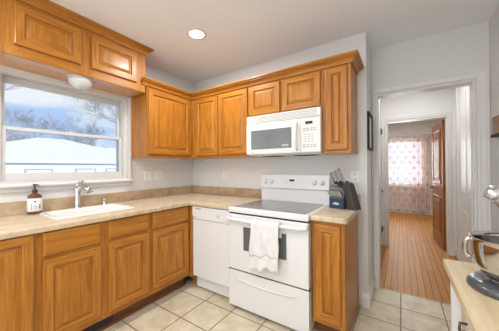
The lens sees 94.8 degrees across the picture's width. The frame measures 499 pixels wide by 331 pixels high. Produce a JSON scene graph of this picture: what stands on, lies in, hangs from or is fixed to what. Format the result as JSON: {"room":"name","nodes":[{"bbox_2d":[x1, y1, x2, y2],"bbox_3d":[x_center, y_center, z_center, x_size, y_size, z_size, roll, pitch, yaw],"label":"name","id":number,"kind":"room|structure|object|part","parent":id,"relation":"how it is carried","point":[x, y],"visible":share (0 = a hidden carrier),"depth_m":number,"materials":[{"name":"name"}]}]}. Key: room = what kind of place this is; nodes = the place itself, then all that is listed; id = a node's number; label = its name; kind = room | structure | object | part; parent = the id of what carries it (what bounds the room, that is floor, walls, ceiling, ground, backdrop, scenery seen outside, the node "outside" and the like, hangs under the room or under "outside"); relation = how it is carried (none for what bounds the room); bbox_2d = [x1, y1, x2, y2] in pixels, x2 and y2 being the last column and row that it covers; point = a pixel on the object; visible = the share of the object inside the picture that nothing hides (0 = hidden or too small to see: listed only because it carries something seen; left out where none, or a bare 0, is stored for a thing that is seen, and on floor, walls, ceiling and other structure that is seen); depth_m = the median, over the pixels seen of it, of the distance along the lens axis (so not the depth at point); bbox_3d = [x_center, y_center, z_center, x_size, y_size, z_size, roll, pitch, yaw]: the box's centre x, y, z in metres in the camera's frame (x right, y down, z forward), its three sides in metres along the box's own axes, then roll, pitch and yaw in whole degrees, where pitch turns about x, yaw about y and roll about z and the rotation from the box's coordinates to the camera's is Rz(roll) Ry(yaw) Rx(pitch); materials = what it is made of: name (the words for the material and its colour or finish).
{"room":"kitchen","nodes":[
{"label":"kitchen","id":0,"kind":"room"},
{"bbox_2d":[0,64,193,257],"bbox_3d":[-2.124,0.043,1.462,0.150,2.500,4.550,-1,0,33],"label":"wall","id":1,"kind":"structure","parent":0,"point":[177,172],"depth_m":2.78,"materials":[{"name":"paint"}]},
{"bbox_2d":[0,65,132,193],"bbox_3d":[-1.663,-0.283,2.116,0.201,0.986,1.099,-1,0,33],"label":"window","id":2,"kind":"structure","parent":1,"relation":"in","point":[9,182],"depth_m":2.05,"materials":[{"name":"plastic"}]},
{"bbox_3d":[-1.685,-0.489,2.149,0.035,0.420,0.905,-1,0,33],"label":"sash","id":3,"kind":"part","parent":2,"relation":"part of","materials":[{"name":"plastic"}]},
{"bbox_3d":[-1.645,-0.093,2.121,0.035,0.427,0.905,-1,0,33],"label":"sash","id":4,"kind":"part","parent":2,"relation":"part of","materials":[{"name":"plastic"}]},
{"bbox_3d":[-1.603,0.173,2.075,0.062,0.073,1.099,-1,0,33],"label":"sill","id":5,"kind":"part","parent":2,"relation":"part of","materials":[{"name":"white wood"}]},
{"bbox_2d":[0,0,144,97],"bbox_3d":[-1.706,-0.956,1.672,0.332,0.404,1.855,-1,0,33],"label":"upper cabinet","id":6,"kind":"object","parent":1,"relation":"attached to","point":[33,40],"visible":0.88,"depth_m":1.80,"materials":[{"name":"brown wood"}]},
{"bbox_3d":[-1.489,-0.969,1.718,0.020,0.282,0.389,-1,0,33],"label":"door","id":7,"kind":"part","parent":6,"relation":"part of","materials":[{"name":"brown wood"}]},
{"bbox_2d":[66,74,93,89],"bbox_3d":[-1.462,-0.718,1.986,0.193,0.103,0.193,-1,0,33],"label":"dome light","id":8,"kind":"object","parent":6,"relation":"attached to","point":[81,82],"visible":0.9,"depth_m":1.93,"materials":[{"name":"white glass"}]},
{"bbox_2d":[19,0,153,55],"bbox_3d":[-1.673,-1.173,1.687,0.372,0.067,1.916,-1,0,33],"label":"crown molding","id":9,"kind":"structure","parent":6,"relation":"attached to","point":[48,6],"depth_m":1.90,"materials":[{"name":"brown wood"}]},
{"bbox_3d":[-1.229,-0.968,2.112,0.020,0.282,0.397,-1,0,33],"label":"door","id":10,"kind":"part","parent":6,"relation":"part of","materials":[{"name":"brown wood"}]},
{"bbox_2d":[0,185,261,216],"bbox_3d":[-1.088,0.324,1.826,1.171,0.102,2.799,-1,0,33],"label":"backsplash","id":11,"kind":"structure","parent":1,"relation":"attached to","point":[18,207],"depth_m":2.45,"materials":[{"name":"laminate"}]},
{"bbox_2d":[144,170,151,179],"bbox_3d":[-1.197,0.112,2.720,0.009,0.116,0.105,-1,0,33],"label":"light switch","id":12,"kind":"object","parent":1,"relation":"attached to","point":[147,173],"visible":1,"depth_m":2.71,"materials":[{"name":"white plastic"}]},
{"bbox_2d":[155,171,163,179],"bbox_3d":[-1.115,0.117,2.845,0.009,0.116,0.115,-1,0,33],"label":"light switch","id":13,"kind":"object","parent":1,"relation":"attached to","point":[159,175],"visible":1,"depth_m":2.84,"materials":[{"name":"white plastic"}]},
{"bbox_2d":[131,86,191,158],"bbox_3d":[-1.013,-0.468,2.716,0.330,0.752,0.624,-1,0,33],"label":"upper cabinet","id":14,"kind":"object","parent":1,"relation":"attached to","point":[161,121],"visible":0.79,"depth_m":2.52,"materials":[{"name":"brown wood"}]},
{"bbox_3d":[-0.894,-0.464,2.615,0.020,0.683,0.558,-1,0,33],"label":"door","id":15,"kind":"part","parent":14,"relation":"part of","materials":[{"name":"brown wood"}]},
{"bbox_2d":[50,0,498,82],"bbox_3d":[1.220,-1.278,2.553,4.550,0.120,10.050,-1,0,33],"label":"ceiling","id":16,"kind":"structure","parent":0,"point":[240,34],"depth_m":1.96,"materials":[{"name":"paint"}]},
{"bbox_2d":[187,29,205,39],"bbox_3d":[-0.486,-1.208,2.110,0.170,0.005,0.170,-1,0,33],"label":"recessed light","id":17,"kind":"object","parent":16,"relation":"in","point":[197,34],"visible":1,"depth_m":2.11,"materials":[{"name":"white glass"}]},
{"bbox_2d":[193,32,372,305],"bbox_3d":[0.210,0.041,2.959,2.396,2.500,0.520,-1,0,33],"label":"wall","id":18,"kind":"structure","parent":0,"point":[241,172],"depth_m":2.33,"materials":[{"name":"paint"}]},
{"bbox_2d":[223,171,226,179],"bbox_3d":[-0.321,0.126,2.993,0.072,0.116,0.008,-1,0,33],"label":"wall outlet","id":19,"kind":"object","parent":18,"relation":"attached to","point":[224,172],"visible":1,"depth_m":2.99,"materials":[{"name":"white plastic"}]},
{"bbox_2d":[192,87,259,158],"bbox_3d":[-0.282,-0.472,2.776,0.861,0.752,0.330,-1,0,33],"label":"upper cabinet","id":20,"kind":"object","parent":18,"relation":"attached to","point":[219,121],"visible":0.78,"depth_m":2.61,"materials":[{"name":"brown wood"}]},
{"bbox_3d":[-0.516,-0.469,2.744,0.355,0.691,0.020,-1,0,33],"label":"door","id":21,"kind":"part","parent":20,"relation":"part of","materials":[{"name":"brown wood"}]},
{"bbox_3d":[-0.186,-0.473,2.527,0.398,0.691,0.020,-1,0,33],"label":"door","id":22,"kind":"part","parent":20,"relation":"part of","materials":[{"name":"brown wood"}]},
{"bbox_2d":[142,49,363,99],"bbox_3d":[-0.025,-0.868,2.214,2.054,0.066,0.675,0,0,24],"label":"crown molding","id":23,"kind":"structure","parent":20,"relation":"attached to","point":[353,57],"depth_m":2.24,"materials":[{"name":"brown wood"}]},
{"bbox_2d":[249,70,322,116],"bbox_3d":[0.396,-0.680,2.329,0.763,0.350,0.330,-1,0,33],"label":"upper cabinet","id":24,"kind":"object","parent":18,"relation":"attached to","point":[303,91],"visible":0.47,"depth_m":2.16,"materials":[{"name":"brown wood"}]},
{"bbox_3d":[0.147,-0.670,2.307,0.346,0.303,0.020,-1,0,33],"label":"door","id":25,"kind":"part","parent":24,"relation":"part of","materials":[{"name":"brown wood"}]},
{"bbox_2d":[247,107,327,156],"bbox_3d":[0.376,-0.301,2.293,0.757,0.404,0.406,-1,0,33],"label":"microwave","id":26,"kind":"object","parent":24,"relation":"attached to","point":[296,132],"visible":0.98,"depth_m":2.12,"materials":[{"name":"white plastic"}]},
{"bbox_3d":[0.199,-0.259,2.213,0.440,0.190,0.004,-1,0,33],"label":"door glass","id":27,"kind":"part","parent":26,"relation":"part of","materials":[{"name":"grey glass"}]},
{"bbox_3d":[0.219,-0.268,2.220,0.575,0.310,0.034,-1,0,33],"label":"door","id":28,"kind":"part","parent":26,"relation":"part of","materials":[{"name":"white plastic"}]},
{"bbox_3d":[0.398,-0.108,2.325,0.737,0.010,0.319,-1,0,33],"label":"underside plate","id":29,"kind":"part","parent":26,"relation":"part of","materials":[{"name":"white metal"}]},
{"bbox_3d":[0.414,-0.267,2.054,0.028,0.263,0.050,-1,0,33],"label":"door handle","id":30,"kind":"part","parent":26,"relation":"part of","materials":[{"name":"white plastic"}]},
{"bbox_3d":[0.396,-0.308,2.324,0.757,0.390,0.333,-1,0,33],"label":"casing","id":31,"kind":"part","parent":26,"relation":"part of","materials":[{"name":"white plastic"}]},
{"bbox_3d":[0.536,-0.271,2.011,0.179,0.310,0.034,-1,0,33],"label":"control panel","id":32,"kind":"part","parent":26,"relation":"part of","materials":[{"name":"white plastic"}]},
{"bbox_3d":[0.467,-0.673,2.096,0.359,0.303,0.020,-1,0,33],"label":"door","id":33,"kind":"part","parent":24,"relation":"part of","materials":[{"name":"brown wood"}]},
{"bbox_2d":[322,63,357,154],"bbox_3d":[0.812,-0.483,2.054,0.230,0.752,0.330,-1,0,33],"label":"upper cabinet","id":34,"kind":"object","parent":18,"relation":"attached to","point":[339,83],"visible":0.86,"depth_m":1.92,"materials":[{"name":"brown wood"}]},
{"bbox_3d":[0.727,-0.481,1.924,0.176,0.693,0.020,-1,0,33],"label":"door","id":35,"kind":"part","parent":34,"relation":"part of","materials":[{"name":"brown wood"}]},
{"bbox_2d":[351,171,358,182],"bbox_3d":[0.981,0.103,2.133,0.072,0.116,0.008,-1,0,33],"label":"wall outlet","id":36,"kind":"object","parent":18,"relation":"attached to","point":[354,174],"visible":0.97,"depth_m":2.13,"materials":[{"name":"white plastic"}]},
{"bbox_2d":[362,278,373,308],"bbox_3d":[1.158,1.220,2.235,0.068,0.120,0.394,-1,0,33],"label":"baseboard","id":37,"kind":"structure","parent":18,"relation":"attached to","point":[366,298],"depth_m":2.08,"materials":[{"name":"white wood"}]},
{"bbox_2d":[367,111,372,150],"bbox_3d":[1.174,-0.330,2.233,0.018,0.350,0.300,-1,0,33],"label":"picture frame","id":38,"kind":"object","parent":18,"relation":"attached to","point":[369,116],"visible":1,"depth_m":2.12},
{"bbox_2d":[370,117,371,147],"bbox_3d":[1.169,-0.330,2.236,0.008,0.314,0.264,-1,0,33],"label":"print","id":39,"kind":"object","parent":38,"relation":"attached to","point":[370,117],"depth_m":2.29},
{"bbox_2d":[103,258,465,330],"bbox_3d":[-0.622,1.341,0.742,3.430,0.120,5.010,-1,0,33],"label":"floor","id":40,"kind":"structure","parent":0,"point":[191,307],"depth_m":1.96,"materials":[{"name":"tile"}]},
{"bbox_2d":[0,233,37,330],"bbox_3d":[-1.818,0.853,1.194,0.620,0.874,0.943,-1,0,33],"label":"base cabinet","id":41,"kind":"object","parent":40,"relation":"on","point":[18,255],"visible":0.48,"depth_m":1.35,"materials":[{"name":"brown wood"}]},
{"bbox_2d":[0,185,261,239],"bbox_3d":[-1.088,0.344,1.825,1.171,0.142,2.799,-1,0,33],"label":"countertop","id":42,"kind":"structure","parent":41,"relation":"on","point":[15,221],"depth_m":2.17,"materials":[{"name":"laminate"}]},
{"bbox_2d":[27,184,42,214],"bbox_3d":[-1.697,0.260,1.815,0.093,0.236,0.092,-1,0,33],"label":"soap bottle","id":43,"kind":"object","parent":42,"relation":"on","point":[34,200],"visible":0.98,"depth_m":1.79,"materials":[{"name":"plastic"}]},
{"bbox_2d":[73,180,92,207],"bbox_3d":[-1.500,0.255,2.082,0.162,0.248,0.079,0,0,-7],"label":"faucet","id":44,"kind":"object","parent":42,"relation":"on","point":[77,192],"visible":0.93,"depth_m":2.06,"materials":[{"name":"silver metal"}]},
{"bbox_3d":[-1.494,0.208,2.071,0.128,0.066,0.041,0,0,-2],"label":"spout","id":45,"kind":"part","parent":44,"relation":"part of","materials":[{"name":"silver metal"}]},
{"bbox_2d":[39,203,134,218],"bbox_3d":[-1.343,0.457,1.940,0.385,0.180,0.580,-1,0,33],"label":"sink","id":46,"kind":"object","parent":42,"relation":"in","point":[75,212],"visible":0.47,"depth_m":1.98,"materials":[{"name":"white ceramic"}]},
{"bbox_2d":[38,213,149,330],"bbox_3d":[-1.347,0.855,1.906,0.620,0.874,0.765,-1,0,33],"label":"base cabinet","id":47,"kind":"object","parent":40,"relation":"on","point":[88,274],"visible":0.66,"depth_m":1.67,"materials":[{"name":"brown wood"}]},
{"bbox_3d":[-1.206,0.499,1.580,0.020,0.151,0.333,-1,0,33],"label":"drawer","id":48,"kind":"part","parent":47,"relation":"part of","materials":[{"name":"brown wood"}]},
{"bbox_3d":[-1.204,0.862,1.578,0.020,0.525,0.333,-1,0,33],"label":"door","id":49,"kind":"part","parent":47,"relation":"part of","materials":[{"name":"brown wood"}]},
{"bbox_2d":[81,315,112,330],"bbox_3d":[-1.224,1.235,1.709,0.009,0.060,0.400,-1,0,33],"label":"register","id":50,"kind":"object","parent":47,"relation":"attached to","point":[109,319],"visible":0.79,"depth_m":1.79,"materials":[{"name":"metal"}]},
{"bbox_3d":[-0.991,0.495,1.906,0.020,0.142,0.335,-1,0,33],"label":"drawer","id":51,"kind":"part","parent":47,"relation":"part of","materials":[{"name":"brown wood"}]},
{"bbox_3d":[-0.989,0.859,1.903,0.020,0.532,0.335,-1,0,33],"label":"door","id":52,"kind":"part","parent":47,"relation":"part of","materials":[{"name":"brown wood"}]},
{"bbox_2d":[145,206,189,305],"bbox_3d":[-1.009,0.857,2.417,0.620,0.874,0.460,-1,0,33],"label":"base cabinet","id":53,"kind":"object","parent":40,"relation":"on","point":[169,229],"visible":0.64,"depth_m":2.22,"materials":[{"name":"brown wood"}]},
{"bbox_3d":[-0.762,0.499,2.253,0.020,0.148,0.417,-1,0,33],"label":"drawer","id":54,"kind":"part","parent":53,"relation":"part of","materials":[{"name":"brown wood"}]},
{"bbox_3d":[-0.760,0.858,2.251,0.020,0.523,0.417,-1,0,33],"label":"door","id":55,"kind":"part","parent":53,"relation":"part of","materials":[{"name":"brown wood"}]},
{"bbox_2d":[189,205,196,285],"bbox_3d":[-0.606,0.855,2.469,0.060,0.874,0.072,-1,0,33],"label":"strip","id":56,"kind":"object","parent":40,"relation":"on","point":[190,206],"visible":0.61,"depth_m":2.43,"materials":[{"name":"brown wood"}]},
{"bbox_2d":[192,206,228,297],"bbox_3d":[-0.225,0.850,2.527,0.504,0.856,0.608,-1,0,33],"label":"dishwasher","id":57,"kind":"object","parent":40,"relation":"on","point":[210,225],"visible":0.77,"depth_m":2.28,"materials":[{"name":"white metal"}]},
{"bbox_3d":[-0.382,0.486,2.295,0.498,0.130,0.038,-1,0,33],"label":"control panel","id":58,"kind":"part","parent":57,"relation":"part of","materials":[{"name":"white plastic"}]},
{"bbox_3d":[-0.352,1.216,2.330,0.496,0.123,0.015,-1,0,33],"label":"kick panel","id":59,"kind":"part","parent":57,"relation":"part of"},
{"bbox_2d":[226,174,330,330],"bbox_3d":[0.288,0.687,2.150,0.768,1.196,0.730,-1,0,33],"label":"range","id":60,"kind":"object","parent":40,"relation":"on","point":[284,297],"visible":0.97,"depth_m":1.92,"materials":[{"name":"white metal"}]},
{"bbox_2d":[249,219,281,272],"bbox_3d":[0.119,0.643,1.831,0.271,0.406,0.070,-1,0,33],"label":"dish towel","id":61,"kind":"object","parent":60,"relation":"hanging from","point":[264,235],"visible":1,"depth_m":1.80,"materials":[{"name":"white fabric"}]},
{"bbox_3d":[0.135,1.095,1.913,0.751,0.319,0.038,-1,0,33],"label":"storage drawer","id":62,"kind":"part","parent":60,"relation":"part of","materials":[{"name":"white metal"}]},
{"bbox_2d":[226,213,315,330],"bbox_3d":[0.289,0.839,2.149,0.768,0.832,0.730,-1,0,33],"label":"oven","id":63,"kind":"object","parent":60,"relation":"in","point":[284,297],"depth_m":1.82,"materials":[{"name":"white metal"}]},
{"bbox_2d":[229,199,327,223],"bbox_3d":[0.284,0.407,2.149,0.755,0.076,0.597,-1,0,33],"label":"cooktop","id":64,"kind":"object","parent":60,"relation":"in","point":[283,211],"depth_m":1.99,"materials":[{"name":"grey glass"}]},
{"bbox_2d":[312,214,358,330],"bbox_3d":[0.735,0.844,1.918,0.230,0.874,0.630,-1,0,33],"label":"base cabinet","id":65,"kind":"object","parent":40,"relation":"on","point":[334,245],"visible":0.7,"depth_m":1.67,"materials":[{"name":"brown wood"}]},
{"bbox_3d":[0.566,0.781,1.664,0.181,0.698,0.020,-1,0,33],"label":"door","id":66,"kind":"part","parent":65,"relation":"part of","materials":[{"name":"brown wood"}]},
{"bbox_3d":[0.578,0.785,1.680,0.230,0.759,0.019,-1,0,33],"label":"frame","id":67,"kind":"part","parent":65,"relation":"part of","materials":[{"name":"brown wood"}]},
{"bbox_2d":[310,194,360,224],"bbox_3d":[0.738,0.335,1.911,0.257,0.142,0.644,-1,0,33],"label":"countertop","id":68,"kind":"structure","parent":65,"relation":"on","point":[331,215],"depth_m":1.71,"materials":[{"name":"laminate"}]},
{"bbox_2d":[329,181,360,210],"bbox_3d":[0.854,0.248,1.998,0.223,0.235,0.223,0,0,-40],"label":"knife block","id":69,"kind":"object","parent":68,"relation":"on","point":[349,200],"visible":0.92,"depth_m":1.92,"materials":[{"name":"black wood"}]},
{"bbox_2d":[330,172,335,183],"bbox_3d":[0.745,0.124,2.039,0.084,0.136,0.023,0,0,-19],"label":"kitchen knife","id":70,"kind":"object","parent":69,"relation":"in","point":[331,173],"visible":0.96,"depth_m":2.03,"materials":[{"name":"metal"}]},
{"bbox_2d":[333,170,339,182],"bbox_3d":[0.772,0.110,2.020,0.090,0.147,0.025,0,0,-19],"label":"kitchen knife","id":71,"kind":"object","parent":69,"relation":"in","point":[334,171],"visible":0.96,"depth_m":2.01,"materials":[{"name":"metal"}]},
{"bbox_2d":[337,168,343,182],"bbox_3d":[0.800,0.097,1.996,0.099,0.160,0.026,0,0,-19],"label":"kitchen knife","id":72,"kind":"object","parent":69,"relation":"in","point":[338,169],"visible":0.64,"depth_m":1.99,"materials":[{"name":"metal"}]},
{"bbox_2d":[443,259,498,330],"bbox_3d":[0.965,0.882,0.739,0.419,0.780,0.892,-1,0,33],"label":"base cabinet","id":73,"kind":"object","parent":40,"relation":"on","point":[481,311],"visible":0.86,"depth_m":0.89,"materials":[{"name":"beige laminate"}]},
{"bbox_3d":[1.051,0.902,1.167,0.038,0.745,0.038,-1,0,33],"label":"leg","id":74,"kind":"part","parent":73,"relation":"part of","materials":[{"name":"white wood"}]},
{"bbox_3d":[0.827,0.633,0.886,0.030,0.030,0.070,-1,0,33],"label":"pull handle","id":75,"kind":"part","parent":73,"relation":"part of","materials":[{"name":"brown metal"}]},
{"bbox_2d":[466,184,498,300],"bbox_3d":[1.076,0.282,0.858,0.394,0.420,0.270,-1,0,33],"label":"stand mixer","id":76,"kind":"object","parent":73,"relation":"on","point":[477,280],"visible":0.88,"depth_m":0.91,"materials":[{"name":"paint"}]},
{"bbox_2d":[462,231,498,281],"bbox_3d":[1.022,0.371,0.894,0.281,0.168,0.261,-1,0,33],"label":"mixing bowl","id":77,"kind":"object","parent":76,"relation":"on","point":[484,244],"visible":1,"depth_m":0.90,"materials":[{"name":"metal"}]},
{"bbox_3d":[0.930,0.346,0.983,0.031,0.095,0.011,-1,-1,43],"label":"bowl handle","id":78,"kind":"part","parent":77,"relation":"part of","materials":[{"name":"metal"}]},
{"bbox_2d":[379,102,380,263],"bbox_3d":[1.709,0.034,3.167,0.168,2.500,1.480,-1,0,33],"label":"wall","id":79,"kind":"structure","parent":0,"point":[379,102],"depth_m":3.03,"materials":[{"name":"white paint"}]},
{"bbox_2d":[388,119,444,210],"bbox_3d":[4.408,0.040,6.316,3.400,2.500,0.150,-1,0,33],"label":"wall","id":80,"kind":"structure","parent":0,"point":[403,129],"depth_m":6.20,"materials":[{"name":"beige paint"}]},
{"bbox_2d":[388,137,428,188],"bbox_3d":[4.210,-0.079,6.381,1.200,1.380,0.120,-1,0,33],"label":"window","id":81,"kind":"structure","parent":80,"relation":"in","point":[422,139],"depth_m":6.13,"materials":[{"name":"white wood"}]},
{"bbox_2d":[389,207,432,214],"bbox_3d":[4.369,1.229,6.239,3.200,0.120,0.016,-1,0,33],"label":"baseboard","id":82,"kind":"structure","parent":80,"relation":"attached to","point":[402,210],"depth_m":6.21,"materials":[{"name":"white wood"}]},
{"bbox_2d":[391,134,431,136],"bbox_3d":[4.127,-0.809,6.258,1.310,0.021,0.022,-1,0,33],"label":"curtain rod","id":83,"kind":"object","parent":80,"relation":"attached to","point":[420,134],"visible":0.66,"depth_m":6.12,"materials":[{"name":"white metal"}]},
{"bbox_2d":[389,135,429,212],"bbox_3d":[4.138,0.216,6.232,1.200,2.032,0.112,-1,0,33],"label":"window curtain","id":84,"kind":"object","parent":83,"relation":"hanging from","point":[417,140],"visible":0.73,"depth_m":6.15,"materials":[{"name":"fabric"}]},
{"bbox_3d":[4.451,0.212,5.994,0.386,2.030,0.060,-1,0,33],"label":"panel","id":85,"kind":"part","parent":84,"relation":"part of","materials":[{"name":"fabric"}]},
{"bbox_2d":[379,88,456,247],"bbox_3d":[2.581,0.031,3.550,3.400,2.500,0.120,-1,0,33],"label":"wall","id":86,"kind":"structure","parent":0,"point":[443,100],"depth_m":3.44,"materials":[{"name":"white paint"}]},
{"bbox_2d":[381,111,452,254],"bbox_3d":[2.555,0.252,3.560,0.873,2.060,0.139,-1,0,33],"label":"door frame","id":87,"kind":"structure","parent":86,"relation":"in","point":[443,115],"depth_m":3.48,"materials":[{"name":"white wood"}]},
{"bbox_2d":[429,120,445,250],"bbox_3d":[3.093,0.289,3.745,0.150,1.965,0.717,-1,0,27],"label":"panelled door","id":88,"kind":"structure","parent":87,"relation":"attached to","point":[438,187],"depth_m":3.63,"materials":[{"name":"brown wood"}]},
{"bbox_2d":[380,212,457,303],"bbox_3d":[3.095,1.344,4.309,3.400,0.120,5.040,-1,0,33],"label":"floor","id":89,"kind":"structure","parent":0,"point":[412,262],"depth_m":3.11,"materials":[{"name":"brown wood"}]},
{"bbox_2d":[371,21,488,260],"bbox_3d":[1.689,0.028,2.223,0.884,2.500,0.118,-1,0,33],"label":"wall","id":90,"kind":"structure","parent":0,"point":[466,48],"depth_m":2.14,"materials":[{"name":"paint"}]},
{"bbox_2d":[371,67,491,289],"bbox_3d":[1.685,0.227,2.214,0.881,2.102,0.144,-1,0,33],"label":"door frame","id":91,"kind":"structure","parent":90,"relation":"attached to","point":[479,87],"depth_m":2.02,"materials":[{"name":"white wood"}]},
{"bbox_2d":[455,4,498,248],"bbox_3d":[1.164,0.019,0.489,0.150,2.500,6.550,-1,0,33],"label":"wall","id":92,"kind":"structure","parent":0,"point":[494,20],"depth_m":1.84,"materials":[{"name":"paint"}]},
{"bbox_2d":[449,247,457,259],"bbox_3d":[2.832,1.218,3.177,0.090,0.120,0.220,-1,0,33],"label":"baseboard","id":93,"kind":"structure","parent":92,"relation":"attached to","point":[452,252],"depth_m":3.25,"materials":[{"name":"white wood"}]},
{"bbox_2d":[456,86,470,262],"bbox_3d":[2.501,0.073,2.632,0.022,2.405,1.050,-1,0,33],"label":"door","id":94,"kind":"structure","parent":92,"relation":"in","point":[462,93],"depth_m":2.81,"materials":[{"name":"white wood"}]},
{"bbox_2d":[490,115,498,137],"bbox_3d":[1.800,-0.300,1.625,0.036,0.154,0.445,-1,0,33],"label":"wall box","id":95,"kind":"object","parent":92,"relation":"attached to","point":[494,122],"visible":1,"depth_m":1.75,"materials":[{"name":"brown wood"}]},
{"bbox_3d":[1.799,-0.232,1.623,0.036,0.018,0.440,-1,0,33],"label":"rail","id":96,"kind":"part","parent":95,"relation":"part of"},
{"label":"outside","id":97,"kind":"structure","parent":0,"visible":0},
{"bbox_3d":[-11.808,2.246,16.571,57.000,0.200,50.000,-1,0,33],"label":"ground","id":98,"kind":"structure","parent":97,"visible":0},
{"bbox_2d":[4,83,20,89],"bbox_3d":[-15.049,-2.916,11.947,6.520,10.127,10.032,0,0,4],"label":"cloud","id":99,"kind":"structure","parent":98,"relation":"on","point":[4,83],"depth_m":14.40,"materials":[{"name":"white"}]},
{"bbox_2d":[4,106,64,141],"bbox_3d":[-14.154,-0.901,14.026,5.555,6.122,4.824,0,0,-7],"label":"bare tree","id":100,"kind":"object","parent":98,"relation":"on","point":[44,126],"visible":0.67,"depth_m":14.72,"materials":[{"name":"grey plant"}]},
{"bbox_2d":[6,138,115,172],"bbox_3d":[-9.169,0.428,9.860,5.230,3.320,8.100,-1,0,33],"label":"garage","id":101,"kind":"structure","parent":98,"relation":"on","point":[33,155],"depth_m":8.91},
{"bbox_3d":[-7.359,0.576,8.035,0.020,0.860,0.670,-1,0,33],"label":"pane","id":102,"kind":"part","parent":101,"relation":"part of","materials":[{"name":"white glass"}]},
{"bbox_3d":[-6.569,0.579,9.232,0.020,0.860,0.640,-1,0,33],"label":"pane","id":103,"kind":"part","parent":101,"relation":"part of","materials":[{"name":"white glass"}]},
{"bbox_2d":[46,113,106,148],"bbox_3d":[-12.979,-1.002,17.181,4.597,6.323,2.944,0,0,-6],"label":"bare tree","id":104,"kind":"object","parent":98,"relation":"on","point":[91,129],"visible":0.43,"depth_m":17.26,"materials":[{"name":"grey plant"}]},
{"bbox_2d":[60,98,115,122],"bbox_3d":[-8.481,-1.932,17.004,9.334,8.188,5.401,0,0,5],"label":"bare tree","id":105,"kind":"object","parent":98,"relation":"on","point":[96,103],"visible":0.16,"depth_m":16.73,"materials":[{"name":"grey plant"}]},
{"bbox_2d":[98,147,115,151],"bbox_3d":[-14.505,0.089,28.306,6.400,4.300,10.200,-1,0,33],"label":"house","id":106,"kind":"structure","parent":98,"relation":"on","point":[111,149],"depth_m":25.70,"materials":[{"name":"white"}]}
]}

